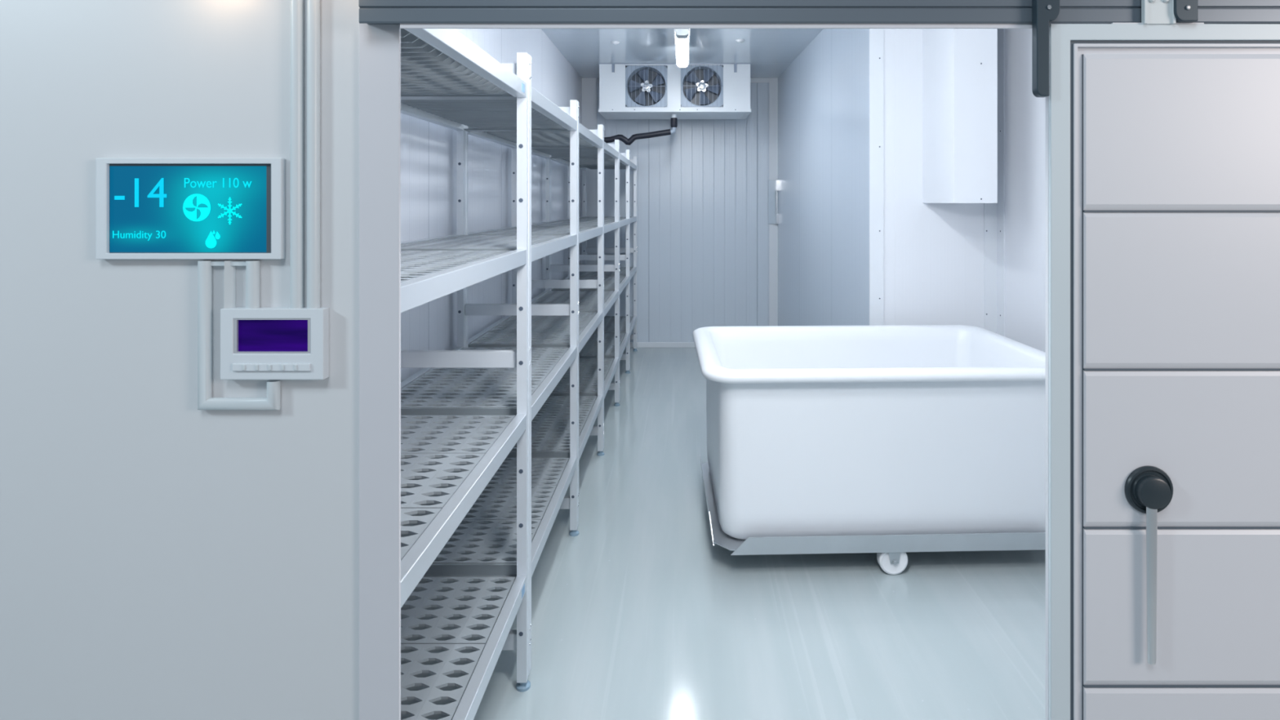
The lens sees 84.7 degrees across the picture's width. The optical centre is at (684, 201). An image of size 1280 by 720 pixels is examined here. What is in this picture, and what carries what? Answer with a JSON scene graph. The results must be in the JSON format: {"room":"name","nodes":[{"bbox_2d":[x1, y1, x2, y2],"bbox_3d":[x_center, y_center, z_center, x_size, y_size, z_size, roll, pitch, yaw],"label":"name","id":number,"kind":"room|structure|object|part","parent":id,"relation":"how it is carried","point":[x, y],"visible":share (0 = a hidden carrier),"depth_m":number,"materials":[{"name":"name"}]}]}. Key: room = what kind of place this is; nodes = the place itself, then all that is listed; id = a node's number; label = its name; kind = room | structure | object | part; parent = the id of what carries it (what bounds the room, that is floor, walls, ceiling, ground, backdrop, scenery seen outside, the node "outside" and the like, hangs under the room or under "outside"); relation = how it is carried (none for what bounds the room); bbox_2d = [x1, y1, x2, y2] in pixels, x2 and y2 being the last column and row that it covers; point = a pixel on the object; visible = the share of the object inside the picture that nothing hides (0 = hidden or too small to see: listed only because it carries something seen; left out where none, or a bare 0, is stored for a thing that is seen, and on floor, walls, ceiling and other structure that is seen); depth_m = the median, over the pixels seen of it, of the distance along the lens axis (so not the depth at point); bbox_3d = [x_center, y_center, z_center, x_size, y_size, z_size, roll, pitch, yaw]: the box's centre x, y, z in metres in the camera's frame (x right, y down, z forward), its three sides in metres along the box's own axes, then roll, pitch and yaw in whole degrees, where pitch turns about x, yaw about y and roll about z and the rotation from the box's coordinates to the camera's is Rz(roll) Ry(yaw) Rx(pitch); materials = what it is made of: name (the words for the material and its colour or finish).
{"room":"cold storage facility","nodes":[
{"label":"cold storage facility","id":0,"kind":"room"},
{"bbox_2d":[0,0,359,719],"bbox_3d":[0.300,-0.100,1.040,5.800,3.200,0.080,0,0,0],"label":"wall","id":1,"kind":"structure","parent":0,"point":[162,557],"depth_m":1.00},
{"bbox_2d":[95,158,285,259],"bbox_3d":[-0.701,0.009,0.994,0.262,0.143,0.012,0,0,0],"label":"display","id":2,"kind":"object","parent":1,"relation":"attached to","point":[146,208],"visible":1,"depth_m":0.99,"materials":[{"name":"glass"}]},
{"bbox_2d":[210,260,246,266],"bbox_3d":[-0.647,0.087,0.996,0.083,0.007,0.007,0,0,0],"label":"conduit manifold","id":3,"kind":"object","parent":1,"relation":"attached to","point":[214,263],"visible":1,"depth_m":0.99,"materials":[{"name":"plastic"}]},
{"bbox_2d":[224,260,235,308],"bbox_3d":[-0.648,0.117,0.993,0.014,0.068,0.014,0,0,0],"label":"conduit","id":4,"kind":"object","parent":1,"relation":"attached to","point":[229,271],"visible":1,"depth_m":0.99,"materials":[{"name":"plastic"}]},
{"bbox_2d":[197,260,280,409],"bbox_3d":[-0.632,0.189,0.994,0.115,0.212,0.017,0,0,0],"label":"conduit pipe","id":5,"kind":"object","parent":1,"relation":"attached to","point":[206,401],"visible":1,"depth_m":0.99,"materials":[{"name":"plastic"}]},
{"bbox_2d":[245,260,260,308],"bbox_3d":[-0.613,0.117,0.994,0.017,0.068,0.017,0,0,0],"label":"conduit pipe","id":6,"kind":"object","parent":1,"relation":"attached to","point":[252,267],"visible":1,"depth_m":0.99,"materials":[{"name":"plastic"}]},
{"bbox_2d":[220,306,328,379],"bbox_3d":[-0.580,0.200,0.989,0.145,0.100,0.021,0,0,0],"label":"thermostat","id":7,"kind":"object","parent":1,"relation":"attached to","point":[262,343],"visible":1,"depth_m":0.98,"materials":[{"name":"plastic"}]},
{"bbox_2d":[289,0,303,308],"bbox_3d":[-0.550,-0.124,0.994,0.017,0.552,0.017,0,0,0],"label":"conduit pipe","id":8,"kind":"object","parent":1,"relation":"attached to","point":[296,6],"visible":1,"depth_m":0.99,"materials":[{"name":"plastic"}]},
{"bbox_2d":[306,0,320,308],"bbox_3d":[-0.527,-0.124,0.994,0.017,0.552,0.017,0,0,0],"label":"conduit pipe","id":9,"kind":"object","parent":1,"relation":"attached to","point":[313,6],"visible":1,"depth_m":0.99,"materials":[{"name":"plastic"}]},
{"bbox_2d":[359,23,400,719],"bbox_3d":[-0.434,0.616,0.997,0.058,1.768,0.006,0,0,0],"label":"trim","id":10,"kind":"structure","parent":1,"relation":"attached to","point":[380,45],"depth_m":0.99,"materials":[{"name":"paint"}]},
{"bbox_2d":[399,23,1031,28],"bbox_3d":[0.222,-0.245,0.985,1.255,0.007,0.030,0,0,0],"label":"trim","id":11,"kind":"structure","parent":1,"relation":"attached to","point":[402,25],"depth_m":0.97,"materials":[{"name":"paint"}]},
{"bbox_2d":[358,0,1279,97],"bbox_3d":[0.525,-0.237,0.974,1.950,0.185,0.052,0,0,0],"label":"door track","id":12,"kind":"object","parent":1,"relation":"attached to","point":[371,11],"depth_m":0.97,"materials":[{"name":"metal"}]},
{"bbox_3d":[0.494,-0.227,0.957,0.032,0.167,0.017,0,0,0],"label":"hook bracket","id":13,"kind":"part","parent":12,"relation":"part of","materials":[{"name":"metal"}]},
{"bbox_2d":[1045,0,1279,719],"bbox_3d":[0.952,0.570,0.959,0.900,1.820,0.030,0,0,0],"label":"door","id":14,"kind":"structure","parent":12,"relation":"hanging from","point":[1162,134],"depth_m":0.96,"materials":[{"name":"paint"}]},
{"bbox_3d":[0.634,0.519,0.951,0.014,0.215,0.008,0,0,0],"label":"lever","id":15,"kind":"part","parent":14,"relation":"part of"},
{"bbox_3d":[0.636,0.395,0.950,0.043,0.043,0.012,0,0,0],"label":"handle knob","id":16,"kind":"part","parent":14,"relation":"part of","materials":[{"name":"black plastic"}]},
{"bbox_3d":[0.649,-0.292,0.960,0.043,0.097,0.009,0,0,0],"label":"hanger plate","id":17,"kind":"part","parent":14,"relation":"part of","materials":[{"name":"paint"}]},
{"bbox_3d":[0.951,0.776,0.964,0.802,0.216,0.005,0,0,0],"label":"panel","id":18,"kind":"part","parent":14,"relation":"part of","materials":[{"name":"paint"}]},
{"bbox_3d":[0.951,0.558,0.964,0.802,0.216,0.005,0,0,0],"label":"panel","id":19,"kind":"part","parent":14,"relation":"part of","materials":[{"name":"paint"}]},
{"bbox_3d":[0.951,0.340,0.964,0.802,0.216,0.005,0,0,0],"label":"panel","id":20,"kind":"part","parent":14,"relation":"part of","materials":[{"name":"paint"}]},
{"bbox_3d":[0.951,0.122,0.964,0.802,0.216,0.005,0,0,0],"label":"panel","id":21,"kind":"part","parent":14,"relation":"part of","materials":[{"name":"paint"}]},
{"bbox_3d":[0.951,-0.096,0.964,0.802,0.216,0.005,0,0,0],"label":"panel","id":22,"kind":"part","parent":14,"relation":"part of","materials":[{"name":"paint"}]},
{"bbox_3d":[0.682,-0.278,0.957,0.031,0.065,0.017,0,0,0],"label":"hook bracket","id":23,"kind":"part","parent":12,"relation":"part of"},
{"bbox_2d":[400,28,582,382],"bbox_3d":[-1.110,0.111,4.200,0.100,2.779,6.240,0,0,0],"label":"wall","id":24,"kind":"structure","parent":0,"point":[428,150],"depth_m":3.58,"materials":[{"name":"metal"}]},
{"bbox_2d":[541,28,822,77],"bbox_3d":[0.350,-1.329,4.290,3.300,0.100,6.420,0,0,0],"label":"ceiling","id":25,"kind":"structure","parent":0,"point":[770,52],"depth_m":5.77,"materials":[{"name":"metal"}]},
{"bbox_2d":[611,40,619,44],"bbox_3d":[-0.554,-1.271,5.596,0.068,0.020,0.068,0,0,0],"label":"cap","id":26,"kind":"object","parent":25,"relation":"attached to","point":[612,42],"visible":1,"depth_m":5.57,"materials":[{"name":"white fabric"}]},
{"bbox_2d":[598,62,751,119],"bbox_3d":[-0.091,-1.071,6.740,1.410,0.502,0.600,0,0,0],"label":"evaporator cooling unit","id":27,"kind":"object","parent":25,"relation":"hanging from","point":[626,91],"visible":0.97,"depth_m":6.46,"materials":[{"name":"metal"}]},
{"bbox_2d":[604,114,677,145],"bbox_3d":[-0.565,-0.676,6.560,0.992,0.288,0.061,0,0,0],"label":"drain pipe","id":28,"kind":"object","parent":27,"relation":"attached to","point":[627,141],"visible":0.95,"depth_m":6.54,"materials":[{"name":"black plastic"}]},
{"bbox_2d":[625,65,666,106],"bbox_3d":[-0.354,-1.067,6.457,0.386,0.386,0.018,0,0,0],"label":"fan","id":29,"kind":"object","parent":27,"relation":"attached to","point":[629,69],"depth_m":6.46,"materials":[{"name":"metal"}]},
{"bbox_2d":[598,108,751,119],"bbox_3d":[-0.091,-0.839,6.742,1.410,0.038,0.595,0,0,0],"label":"drip tray","id":30,"kind":"object","parent":27,"relation":"on","point":[607,113],"depth_m":6.52,"materials":[{"name":"metal"}]},
{"bbox_2d":[680,64,723,106],"bbox_3d":[0.160,-1.072,6.457,0.392,0.389,0.018,0,0,0],"label":"fan","id":31,"kind":"object","parent":27,"relation":"attached to","point":[718,68],"depth_m":6.46,"materials":[{"name":"metal"}]},
{"bbox_2d":[674,28,689,66],"bbox_3d":[-0.017,-1.190,5.170,0.106,0.179,1.100,0,0,0],"label":"tube light","id":32,"kind":"object","parent":25,"relation":"attached to","point":[682,36],"visible":0.75,"depth_m":4.96,"materials":[{"name":"plastic"}]},
{"bbox_2d":[735,39,744,42],"bbox_3d":[0.437,-1.271,5.527,0.068,0.020,0.068,0,0,0],"label":"cap","id":33,"kind":"object","parent":25,"relation":"attached to","point":[736,40],"visible":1,"depth_m":5.51,"materials":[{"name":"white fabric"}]},
{"bbox_2d":[596,82,768,342],"bbox_3d":[0.024,0.111,7.270,2.168,2.779,0.100,0,0,0],"label":"wall","id":34,"kind":"structure","parent":0,"point":[703,225],"depth_m":7.22,"materials":[{"name":"metal"}]},
{"bbox_2d":[582,77,596,264],"bbox_3d":[-0.983,0.111,7.214,0.155,2.779,0.012,0,0,0],"label":"trim","id":35,"kind":"structure","parent":34,"relation":"attached to","point":[588,84],"depth_m":7.21,"materials":[{"name":"metal"}]},
{"bbox_2d":[625,342,695,347],"bbox_3d":[-0.017,1.472,7.210,1.776,0.055,0.020,0,0,0],"label":"baseboard","id":36,"kind":"structure","parent":34,"relation":"attached to","point":[639,344],"depth_m":7.20,"materials":[{"name":"metal"}]},
{"bbox_2d":[596,77,768,82],"bbox_3d":[-0.017,-1.254,7.214,1.776,0.050,0.012,0,0,0],"label":"trim","id":37,"kind":"structure","parent":34,"relation":"attached to","point":[752,79],"depth_m":7.21,"materials":[{"name":"metal"}]},
{"bbox_2d":[768,77,777,325],"bbox_3d":[0.917,0.111,7.214,0.093,2.779,0.012,0,0,0],"label":"trim","id":38,"kind":"structure","parent":34,"relation":"attached to","point":[773,82],"depth_m":7.21,"materials":[{"name":"metal"}]},
{"bbox_2d":[768,179,778,224],"bbox_3d":[0.916,0.000,7.168,0.112,0.451,0.077,0,0,0],"label":"bracket","id":39,"kind":"object","parent":34,"relation":"attached to","point":[773,185],"visible":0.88,"depth_m":7.20,"materials":[{"name":"white plastic"}]},
{"bbox_3d":[0.898,0.000,7.201,0.075,0.451,0.012,0,0,0],"label":"plate","id":40,"kind":"part","parent":39,"relation":"part of","materials":[{"name":"grey metal"}]},
{"bbox_2d":[473,347,1045,719],"bbox_3d":[0.300,1.550,2.250,5.800,0.100,10.500,0,0,0],"label":"floor","id":41,"kind":"structure","parent":0,"point":[637,615],"depth_m":2.53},
{"bbox_2d":[400,28,637,719],"bbox_3d":[-0.753,0.521,4.092,0.552,1.958,6.012,0,0,0],"label":"shelving rack","id":42,"kind":"object","parent":41,"relation":"on","point":[496,427],"visible":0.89,"depth_m":2.24,"materials":[{"name":"metal"}]},
{"bbox_3d":[-0.753,-0.345,1.329,0.472,0.033,0.322,0,0,0],"label":"shelf panel","id":43,"kind":"part","parent":42,"relation":"part of","materials":[{"name":"grey plastic"}]},
{"bbox_3d":[-0.753,0.165,1.329,0.472,0.033,0.322,0,0,0],"label":"shelf panel","id":44,"kind":"part","parent":42,"relation":"part of","materials":[{"name":"grey plastic"}]},
{"bbox_3d":[-0.753,0.668,1.329,0.472,0.033,0.322,0,0,0],"label":"shelf panel","id":45,"kind":"part","parent":42,"relation":"part of","materials":[{"name":"grey plastic"}]},
{"bbox_3d":[-0.753,-0.345,1.655,0.472,0.033,0.322,0,0,0],"label":"shelf panel","id":46,"kind":"part","parent":42,"relation":"part of","materials":[{"name":"grey plastic"}]},
{"bbox_3d":[-0.753,0.165,1.655,0.472,0.033,0.322,0,0,0],"label":"shelf panel","id":47,"kind":"part","parent":42,"relation":"part of","materials":[{"name":"grey plastic"}]},
{"bbox_3d":[-0.753,1.163,1.655,0.472,0.033,0.322,0,0,0],"label":"shelf panel","id":48,"kind":"part","parent":42,"relation":"part of","materials":[{"name":"grey plastic"}]},
{"bbox_3d":[-0.753,0.668,1.655,0.472,0.033,0.322,0,0,0],"label":"shelf panel","id":49,"kind":"part","parent":42,"relation":"part of","materials":[{"name":"grey plastic"}]},
{"bbox_3d":[-0.753,-0.345,1.980,0.472,0.033,0.322,0,0,0],"label":"shelf panel","id":50,"kind":"part","parent":42,"relation":"part of","materials":[{"name":"grey plastic"}]},
{"bbox_3d":[-0.753,0.165,1.980,0.472,0.033,0.322,0,0,0],"label":"shelf panel","id":51,"kind":"part","parent":42,"relation":"part of","materials":[{"name":"grey plastic"}]},
{"bbox_3d":[-0.753,0.668,1.980,0.472,0.033,0.322,0,0,0],"label":"shelf panel","id":52,"kind":"part","parent":42,"relation":"part of","materials":[{"name":"grey plastic"}]},
{"bbox_3d":[-0.753,1.163,1.980,0.472,0.033,0.322,0,0,0],"label":"shelf panel","id":53,"kind":"part","parent":42,"relation":"part of","materials":[{"name":"grey plastic"}]},
{"bbox_3d":[-1.007,0.507,3.172,0.030,1.930,0.070,0,0,0],"label":"post","id":54,"kind":"part","parent":42,"relation":"part of","materials":[{"name":"metal"}]},
{"bbox_3d":[-0.753,-0.345,2.375,0.472,0.033,0.302,0,0,0],"label":"shelf panel","id":55,"kind":"part","parent":42,"relation":"part of","materials":[{"name":"grey plastic"}]},
{"bbox_3d":[-0.753,0.165,2.375,0.472,0.033,0.302,0,0,0],"label":"shelf panel","id":56,"kind":"part","parent":42,"relation":"part of","materials":[{"name":"grey plastic"}]},
{"bbox_3d":[-0.753,0.668,2.375,0.472,0.033,0.302,0,0,0],"label":"shelf panel","id":57,"kind":"part","parent":42,"relation":"part of","materials":[{"name":"grey plastic"}]},
{"bbox_3d":[-0.753,0.165,2.680,0.472,0.033,0.302,0,0,0],"label":"shelf panel","id":58,"kind":"part","parent":42,"relation":"part of","materials":[{"name":"grey plastic"}]},
{"bbox_3d":[-0.753,0.668,2.680,0.472,0.033,0.302,0,0,0],"label":"shelf panel","id":59,"kind":"part","parent":42,"relation":"part of","materials":[{"name":"grey plastic"}]},
{"bbox_3d":[-0.753,1.163,2.375,0.472,0.033,0.302,0,0,0],"label":"shelf panel","id":60,"kind":"part","parent":42,"relation":"part of","materials":[{"name":"grey plastic"}]},
{"bbox_3d":[-0.753,-0.345,2.680,0.472,0.033,0.302,0,0,0],"label":"shelf panel","id":61,"kind":"part","parent":42,"relation":"part of","materials":[{"name":"grey plastic"}]},
{"bbox_3d":[-0.753,0.165,2.985,0.472,0.033,0.302,0,0,0],"label":"shelf panel","id":62,"kind":"part","parent":42,"relation":"part of","materials":[{"name":"grey plastic"}]},
{"bbox_3d":[-0.753,-0.345,2.985,0.472,0.033,0.302,0,0,0],"label":"shelf panel","id":63,"kind":"part","parent":42,"relation":"part of","materials":[{"name":"grey plastic"}]},
{"bbox_3d":[-0.753,1.163,2.680,0.472,0.033,0.302,0,0,0],"label":"shelf panel","id":64,"kind":"part","parent":42,"relation":"part of","materials":[{"name":"grey plastic"}]},
{"bbox_3d":[-1.007,0.507,4.168,0.030,1.930,0.070,0,0,0],"label":"post","id":65,"kind":"part","parent":42,"relation":"part of","materials":[{"name":"metal"}]},
{"bbox_3d":[-0.753,0.668,2.985,0.472,0.033,0.302,0,0,0],"label":"shelf panel","id":66,"kind":"part","parent":42,"relation":"part of","materials":[{"name":"grey plastic"}]},
{"bbox_3d":[-0.497,0.507,2.176,0.033,1.930,0.070,0,0,0],"label":"post","id":67,"kind":"part","parent":42,"relation":"part of","materials":[{"name":"metal"}]},
{"bbox_3d":[-0.753,0.668,3.371,0.472,0.033,0.302,0,0,0],"label":"shelf panel","id":68,"kind":"part","parent":42,"relation":"part of","materials":[{"name":"grey plastic"}]},
{"bbox_3d":[-0.753,0.165,3.371,0.472,0.033,0.302,0,0,0],"label":"shelf panel","id":69,"kind":"part","parent":42,"relation":"part of","materials":[{"name":"grey plastic"}]},
{"bbox_3d":[-0.753,-0.345,3.371,0.472,0.033,0.302,0,0,0],"label":"shelf panel","id":70,"kind":"part","parent":42,"relation":"part of","materials":[{"name":"grey plastic"}]},
{"bbox_3d":[-0.753,1.163,2.985,0.472,0.033,0.302,0,0,0],"label":"shelf panel","id":71,"kind":"part","parent":42,"relation":"part of","materials":[{"name":"grey plastic"}]},
{"bbox_3d":[-0.753,0.668,3.676,0.472,0.033,0.302,0,0,0],"label":"shelf panel","id":72,"kind":"part","parent":42,"relation":"part of","materials":[{"name":"grey plastic"}]},
{"bbox_3d":[-0.753,0.165,3.676,0.472,0.033,0.302,0,0,0],"label":"shelf panel","id":73,"kind":"part","parent":42,"relation":"part of","materials":[{"name":"grey plastic"}]},
{"bbox_3d":[-0.753,-0.345,3.676,0.472,0.033,0.302,0,0,0],"label":"shelf panel","id":74,"kind":"part","parent":42,"relation":"part of","materials":[{"name":"grey plastic"}]},
{"bbox_3d":[-0.753,1.163,3.371,0.472,0.033,0.302,0,0,0],"label":"shelf panel","id":75,"kind":"part","parent":42,"relation":"part of","materials":[{"name":"grey plastic"}]},
{"bbox_3d":[-1.007,0.507,5.173,0.030,1.930,0.070,0,0,0],"label":"post","id":76,"kind":"part","parent":42,"relation":"part of","materials":[{"name":"metal"}]},
{"bbox_3d":[-0.753,0.165,3.981,0.472,0.033,0.302,0,0,0],"label":"shelf panel","id":77,"kind":"part","parent":42,"relation":"part of","materials":[{"name":"grey plastic"}]},
{"bbox_3d":[-0.753,0.668,3.981,0.472,0.033,0.302,0,0,0],"label":"shelf panel","id":78,"kind":"part","parent":42,"relation":"part of","materials":[{"name":"grey plastic"}]},
{"bbox_3d":[-0.753,-0.345,3.981,0.472,0.033,0.302,0,0,0],"label":"shelf panel","id":79,"kind":"part","parent":42,"relation":"part of","materials":[{"name":"grey plastic"}]},
{"bbox_3d":[-0.753,1.163,3.676,0.472,0.033,0.302,0,0,0],"label":"shelf panel","id":80,"kind":"part","parent":42,"relation":"part of","materials":[{"name":"grey plastic"}]},
{"bbox_3d":[-0.753,0.165,4.368,0.472,0.033,0.306,0,0,0],"label":"shelf panel","id":81,"kind":"part","parent":42,"relation":"part of","materials":[{"name":"grey plastic"}]},
{"bbox_3d":[-0.753,-0.345,4.368,0.472,0.033,0.306,0,0,0],"label":"shelf panel","id":82,"kind":"part","parent":42,"relation":"part of","materials":[{"name":"grey plastic"}]},
{"bbox_3d":[-0.753,1.163,3.981,0.472,0.033,0.302,0,0,0],"label":"shelf panel","id":83,"kind":"part","parent":42,"relation":"part of","materials":[{"name":"grey plastic"}]},
{"bbox_3d":[-0.753,0.668,4.368,0.472,0.033,0.306,0,0,0],"label":"shelf panel","id":84,"kind":"part","parent":42,"relation":"part of","materials":[{"name":"grey plastic"}]},
{"bbox_3d":[-0.753,0.165,4.676,0.472,0.033,0.306,0,0,0],"label":"shelf panel","id":85,"kind":"part","parent":42,"relation":"part of","materials":[{"name":"grey plastic"}]},
{"bbox_3d":[-1.007,0.507,6.153,0.030,1.930,0.070,0,0,0],"label":"post","id":86,"kind":"part","parent":42,"relation":"part of","materials":[{"name":"metal"}]},
{"bbox_3d":[-0.753,0.668,4.676,0.472,0.033,0.306,0,0,0],"label":"shelf panel","id":87,"kind":"part","parent":42,"relation":"part of","materials":[{"name":"grey plastic"}]},
{"bbox_3d":[-0.753,-0.345,4.676,0.472,0.033,0.306,0,0,0],"label":"shelf panel","id":88,"kind":"part","parent":42,"relation":"part of","materials":[{"name":"grey plastic"}]},
{"bbox_3d":[-0.497,0.507,3.172,0.033,1.930,0.070,0,0,0],"label":"post","id":89,"kind":"part","parent":42,"relation":"part of","materials":[{"name":"metal"}]},
{"bbox_3d":[-0.753,0.165,4.985,0.472,0.033,0.306,0,0,0],"label":"shelf panel","id":90,"kind":"part","parent":42,"relation":"part of","materials":[{"name":"grey plastic"}]},
{"bbox_3d":[-0.753,0.668,4.985,0.472,0.033,0.306,0,0,0],"label":"shelf panel","id":91,"kind":"part","parent":42,"relation":"part of","materials":[{"name":"grey plastic"}]},
{"bbox_3d":[-0.753,1.163,4.368,0.472,0.033,0.306,0,0,0],"label":"shelf panel","id":92,"kind":"part","parent":42,"relation":"part of","materials":[{"name":"grey plastic"}]},
{"bbox_3d":[-0.753,-0.345,4.985,0.472,0.033,0.306,0,0,0],"label":"shelf panel","id":93,"kind":"part","parent":42,"relation":"part of","materials":[{"name":"grey plastic"}]},
{"bbox_3d":[-0.753,0.668,5.369,0.472,0.033,0.297,0,0,0],"label":"shelf panel","id":94,"kind":"part","parent":42,"relation":"part of","materials":[{"name":"grey plastic"}]},
{"bbox_3d":[-0.753,0.165,5.369,0.472,0.033,0.297,0,0,0],"label":"shelf panel","id":95,"kind":"part","parent":42,"relation":"part of","materials":[{"name":"grey plastic"}]},
{"bbox_3d":[-1.007,0.507,7.063,0.030,1.930,0.070,0,0,0],"label":"post","id":96,"kind":"part","parent":42,"relation":"part of","materials":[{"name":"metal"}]},
{"bbox_3d":[-0.753,1.163,4.676,0.472,0.033,0.306,0,0,0],"label":"shelf panel","id":97,"kind":"part","parent":42,"relation":"part of","materials":[{"name":"grey plastic"}]},
{"bbox_3d":[-0.753,-0.345,5.369,0.472,0.033,0.297,0,0,0],"label":"shelf panel","id":98,"kind":"part","parent":42,"relation":"part of","materials":[{"name":"grey plastic"}]},
{"bbox_3d":[-0.753,-0.345,5.669,0.472,0.033,0.297,0,0,0],"label":"shelf panel","id":99,"kind":"part","parent":42,"relation":"part of","materials":[{"name":"grey plastic"}]},
{"bbox_3d":[-0.753,1.163,4.985,0.472,0.033,0.306,0,0,0],"label":"shelf panel","id":100,"kind":"part","parent":42,"relation":"part of","materials":[{"name":"grey plastic"}]},
{"bbox_3d":[-0.753,0.165,5.669,0.472,0.033,0.297,0,0,0],"label":"shelf panel","id":101,"kind":"part","parent":42,"relation":"part of","materials":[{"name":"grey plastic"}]},
{"bbox_3d":[-0.753,1.163,5.369,0.472,0.033,0.297,0,0,0],"label":"shelf panel","id":102,"kind":"part","parent":42,"relation":"part of","materials":[{"name":"grey plastic"}]},
{"bbox_3d":[-0.753,0.668,5.969,0.472,0.033,0.297,0,0,0],"label":"shelf panel","id":103,"kind":"part","parent":42,"relation":"part of","materials":[{"name":"grey plastic"}]},
{"bbox_3d":[-0.753,-0.345,5.969,0.472,0.033,0.297,0,0,0],"label":"shelf panel","id":104,"kind":"part","parent":42,"relation":"part of","materials":[{"name":"grey plastic"}]},
{"bbox_3d":[-0.497,0.507,4.168,0.033,1.930,0.070,0,0,0],"label":"post","id":105,"kind":"part","parent":42,"relation":"part of","materials":[{"name":"metal"}]},
{"bbox_3d":[-0.753,0.165,5.969,0.472,0.033,0.297,0,0,0],"label":"shelf panel","id":106,"kind":"part","parent":42,"relation":"part of","materials":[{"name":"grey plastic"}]},
{"bbox_3d":[-0.753,0.668,6.337,0.472,0.033,0.274,0,0,0],"label":"shelf panel","id":107,"kind":"part","parent":42,"relation":"part of","materials":[{"name":"grey plastic"}]},
{"bbox_3d":[-0.753,0.165,6.337,0.472,0.033,0.274,0,0,0],"label":"shelf panel","id":108,"kind":"part","parent":42,"relation":"part of","materials":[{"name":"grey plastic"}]},
{"bbox_3d":[-0.753,1.163,5.669,0.472,0.033,0.297,0,0,0],"label":"shelf panel","id":109,"kind":"part","parent":42,"relation":"part of","materials":[{"name":"grey plastic"}]},
{"bbox_3d":[-0.753,0.165,6.614,0.472,0.033,0.274,0,0,0],"label":"shelf panel","id":110,"kind":"part","parent":42,"relation":"part of","materials":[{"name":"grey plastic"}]},
{"bbox_3d":[-0.753,-0.345,6.337,0.472,0.033,0.274,0,0,0],"label":"shelf panel","id":111,"kind":"part","parent":42,"relation":"part of","materials":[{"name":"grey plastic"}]},
{"bbox_3d":[-0.753,0.668,6.614,0.472,0.033,0.274,0,0,0],"label":"shelf panel","id":112,"kind":"part","parent":42,"relation":"part of","materials":[{"name":"grey plastic"}]},
{"bbox_3d":[-0.753,-0.345,6.614,0.472,0.033,0.274,0,0,0],"label":"shelf panel","id":113,"kind":"part","parent":42,"relation":"part of","materials":[{"name":"grey plastic"}]},
{"bbox_3d":[-0.753,1.163,5.969,0.472,0.033,0.297,0,0,0],"label":"shelf panel","id":114,"kind":"part","parent":42,"relation":"part of","materials":[{"name":"grey plastic"}]},
{"bbox_3d":[-0.753,-0.345,6.891,0.472,0.033,0.274,0,0,0],"label":"shelf panel","id":115,"kind":"part","parent":42,"relation":"part of","materials":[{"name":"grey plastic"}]},
{"bbox_3d":[-0.753,1.163,6.337,0.472,0.033,0.274,0,0,0],"label":"shelf panel","id":116,"kind":"part","parent":42,"relation":"part of","materials":[{"name":"grey metal"}]},
{"bbox_3d":[-0.753,0.668,5.669,0.472,0.033,0.297,0,0,0],"label":"shelf panel","id":117,"kind":"part","parent":42,"relation":"part of","materials":[{"name":"grey metal"}]},
{"bbox_3d":[-0.497,0.507,5.173,0.033,1.930,0.070,0,0,0],"label":"post","id":118,"kind":"part","parent":42,"relation":"part of","materials":[{"name":"metal"}]},
{"bbox_3d":[-0.753,1.163,6.614,0.472,0.033,0.274,0,0,0],"label":"shelf panel","id":119,"kind":"part","parent":42,"relation":"part of","materials":[{"name":"grey metal"}]},
{"bbox_3d":[-0.753,1.163,6.891,0.472,0.033,0.274,0,0,0],"label":"shelf panel","id":120,"kind":"part","parent":42,"relation":"part of","materials":[{"name":"grey metal"}]},
{"bbox_3d":[-0.753,0.668,6.891,0.472,0.033,0.274,0,0,0],"label":"shelf panel","id":121,"kind":"part","parent":42,"relation":"part of","materials":[{"name":"grey metal"}]},
{"bbox_3d":[-0.497,0.507,6.153,0.033,1.930,0.070,0,0,0],"label":"post","id":122,"kind":"part","parent":42,"relation":"part of","materials":[{"name":"metal"}]},
{"bbox_3d":[-0.497,0.507,7.063,0.033,1.930,0.070,0,0,0],"label":"post","id":123,"kind":"part","parent":42,"relation":"part of","materials":[{"name":"metal"}]},
{"bbox_2d":[692,324,1045,574],"bbox_3d":[0.836,1.083,3.285,1.564,0.834,1.050,0,0,-2],"label":"trolley","id":124,"kind":"object","parent":41,"relation":"on","point":[890,442],"visible":0.95,"depth_m":2.83,"materials":[{"name":"white plastic"}]},
{"bbox_2d":[777,28,869,325],"bbox_3d":[1.059,0.111,5.620,0.100,2.779,3.205,0,0,-2],"label":"wall","id":125,"kind":"structure","parent":0,"point":[824,93],"depth_m":5.14,"materials":[{"name":"metal"}]},
{"bbox_2d":[884,28,983,328],"bbox_3d":[1.425,0.111,4.050,0.730,2.779,0.100,0,0,0],"label":"wall","id":126,"kind":"structure","parent":0,"point":[934,252],"depth_m":4.00,"materials":[{"name":"metal"}]},
{"bbox_2d":[869,28,884,325],"bbox_3d":[1.096,0.111,3.995,0.079,2.779,0.010,0,0,0],"label":"trim","id":127,"kind":"structure","parent":126,"relation":"attached to","point":[876,35],"depth_m":3.99,"materials":[{"name":"metal"}]},
{"bbox_2d":[922,28,997,203],"bbox_3d":[1.471,-0.636,3.769,0.222,1.285,0.462,0,0,0],"label":"cabinet","id":128,"kind":"object","parent":126,"relation":"attached to","point":[960,65],"visible":1,"depth_m":3.54,"materials":[{"name":"metal"}]},
{"bbox_2d":[983,28,1004,336],"bbox_3d":[1.750,0.111,3.955,0.080,2.779,0.090,0,0,0],"label":"trim","id":129,"kind":"structure","parent":126,"relation":"attached to","point":[993,213],"depth_m":3.97,"materials":[{"name":"metal"}]},
{"bbox_2d":[1004,28,1045,352],"bbox_3d":[1.840,0.111,2.590,0.100,2.779,3.020,0,0,0],"label":"wall","id":130,"kind":"structure","parent":0,"point":[1024,112],"depth_m":3.71,"materials":[{"name":"metal"}]}
]}

